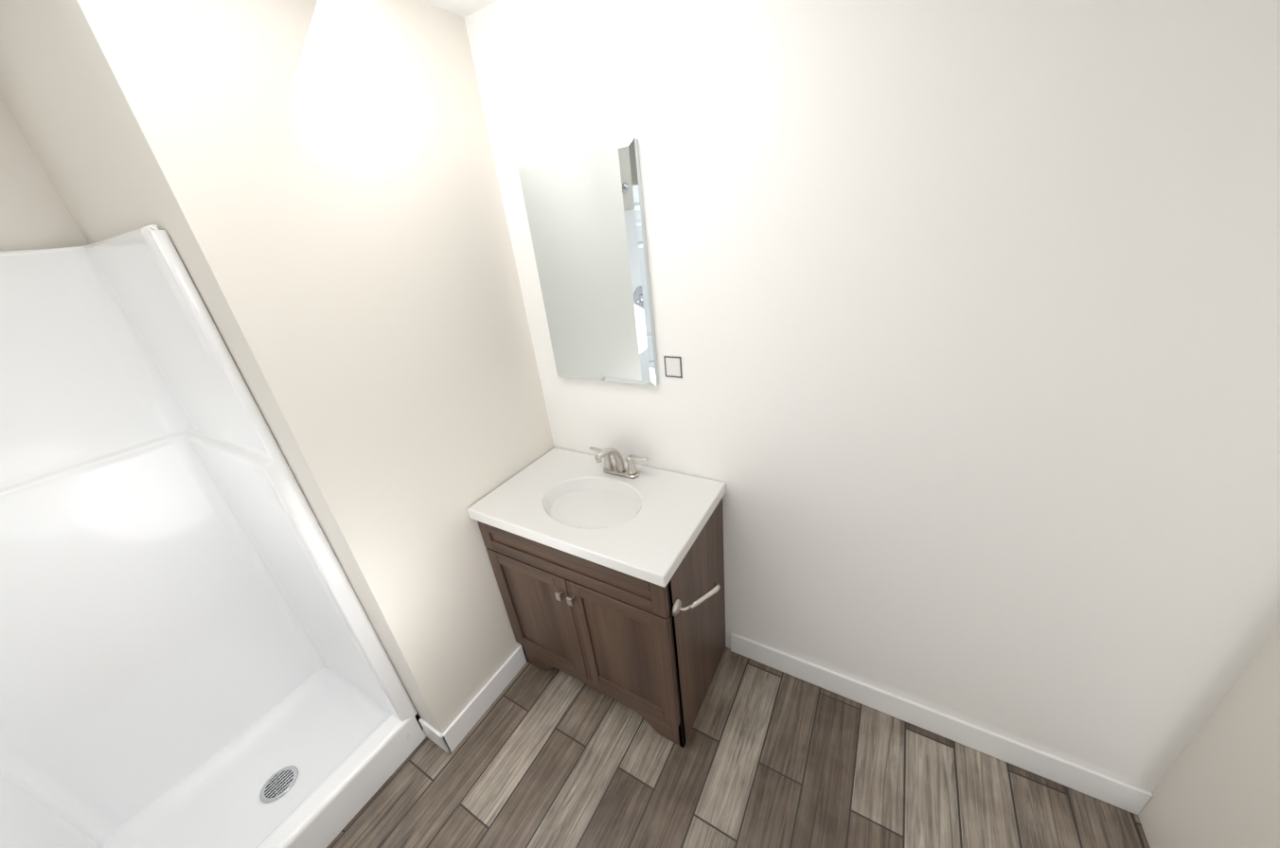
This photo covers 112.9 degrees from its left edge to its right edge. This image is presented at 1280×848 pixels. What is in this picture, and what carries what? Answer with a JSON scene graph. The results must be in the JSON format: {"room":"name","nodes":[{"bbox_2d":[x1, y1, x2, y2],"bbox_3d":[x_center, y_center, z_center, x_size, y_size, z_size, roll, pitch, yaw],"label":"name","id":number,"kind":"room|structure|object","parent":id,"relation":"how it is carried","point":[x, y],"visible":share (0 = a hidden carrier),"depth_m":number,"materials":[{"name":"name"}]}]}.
{"room":"bathroom","nodes":[
{"label":"bathroom","id":0,"kind":"room"},
{"bbox_2d":[0,97,88,251],"bbox_3d":[-1.835,0.236,1.295,0.100,2.440,0.990,9,29,29],"label":"wall","id":1,"kind":"structure","parent":0,"point":[34,213],"depth_m":1.18,"materials":[{"name":"white paint"}]},
{"bbox_2d":[0,0,426,721],"bbox_3d":[-1.295,0.102,1.456,0.841,2.440,0.100,9,29,29],"label":"wall","id":2,"kind":"structure","parent":0,"point":[55,102],"depth_m":0.98,"materials":[{"name":"white paint"}]},
{"bbox_2d":[418,717,451,754],"bbox_3d":[-0.809,1.234,1.678,0.146,0.115,0.012,9,29,29],"label":"baseboard return","id":3,"kind":"object","parent":2,"relation":"attached to","point":[433,734],"visible":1,"depth_m":1.66,"materials":[{"name":"white paint"}]},
{"bbox_2d":[55,0,554,733],"bbox_3d":[-0.669,-0.020,1.568,0.100,2.440,0.991,9,29,29],"label":"wall","id":4,"kind":"structure","parent":0,"point":[323,178],"depth_m":1.19,"materials":[{"name":"white paint"}]},
{"bbox_2d":[440,644,526,753],"bbox_3d":[-0.647,1.155,1.807,0.012,0.115,0.434,9,29,29],"label":"baseboard","id":5,"kind":"structure","parent":4,"relation":"attached to","point":[458,729],"depth_m":1.78,"materials":[{"name":"white paint"}]},
{"bbox_2d":[421,0,497,17],"bbox_3d":[-0.657,-0.732,0.074,3.300,0.100,2.981,9,29,29],"label":"ceiling","id":6,"kind":"structure","parent":0,"point":[463,8],"depth_m":1.26,"materials":[{"name":"white paint"}]},
{"bbox_2d":[326,646,1149,847],"bbox_3d":[-0.403,1.558,1.143,3.300,0.100,2.981,9,29,29],"label":"floor","id":7,"kind":"structure","parent":0,"point":[766,756],"depth_m":1.50,"materials":[{"name":"brown wood"}]},
{"bbox_2d":[0,224,426,847],"bbox_3d":[-1.454,0.532,1.208,0.689,1.905,0.785,9,29,29],"label":"shower","id":8,"kind":"object","parent":7,"relation":"on","point":[193,654],"visible":1,"depth_m":1.39,"materials":[{"name":"white plastic"}]},
{"bbox_2d":[467,447,725,747],"bbox_3d":[-0.121,0.676,1.768,0.828,0.908,0.513,9,29,29],"label":"bathroom vanity","id":9,"kind":"object","parent":7,"relation":"on","point":[597,572],"visible":1,"depth_m":1.54,"materials":[{"name":"brown wood"}]},
{"bbox_2d":[467,447,725,587],"bbox_3d":[-0.159,0.318,1.602,0.828,0.116,0.509,9,29,29],"label":"countertop","id":10,"kind":"structure","parent":9,"relation":"on","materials":[{"name":"white ceramic"}]},
{"bbox_2d":[589,446,648,479],"bbox_3d":[-0.112,0.150,1.631,0.269,0.150,0.160,9,29,29],"label":"faucet","id":11,"kind":"object","parent":10,"relation":"on","point":[631,471],"visible":1,"depth_m":1.66,"materials":[{"name":"silver metal"}]},
{"bbox_2d":[672,583,720,617],"bbox_3d":[0.182,0.555,1.350,0.097,0.054,0.173,9,29,29],"label":"paper holder","id":12,"kind":"object","parent":9,"relation":"attached to","point":[691,606],"visible":1,"depth_m":1.33,"materials":[{"name":"silver metal"}]},
{"bbox_2d":[463,0,1279,792],"bbox_3d":[0.477,-0.063,1.389,2.243,2.440,0.100,9,29,29],"label":"wall","id":13,"kind":"structure","parent":0,"point":[966,324],"depth_m":1.07,"materials":[{"name":"white paint"}]},
{"bbox_2d":[516,137,658,386],"bbox_3d":[-0.173,-0.510,1.484,0.458,0.753,0.026,9,29,29],"label":"mirror","id":14,"kind":"object","parent":13,"relation":"attached to","point":[584,207],"visible":0.98,"depth_m":1.44,"materials":[{"name":"white mirror"}]},
{"bbox_2d":[663,355,682,377],"bbox_3d":[0.116,-0.199,1.480,0.064,0.074,0.003,9,29,29],"label":"electrical outlet box","id":15,"kind":"object","parent":13,"relation":"attached to","point":[672,366],"visible":1,"depth_m":1.48,"materials":[{"name":"grey plastic"}]},
{"bbox_2d":[730,632,1152,815],"bbox_3d":[0.972,1.070,1.605,1.300,0.115,0.012,9,29,29],"label":"baseboard","id":16,"kind":"structure","parent":13,"relation":"attached to","point":[1111,791],"depth_m":1.51,"materials":[{"name":"white paint"}]},
{"bbox_2d":[1137,623,1279,847],"bbox_3d":[0.815,0.654,-0.227,0.100,2.440,2.831,9,29,29],"label":"wall","id":17,"kind":"structure","parent":0,"point":[1217,786],"depth_m":1.03,"materials":[{"name":"white paint"}]}
]}

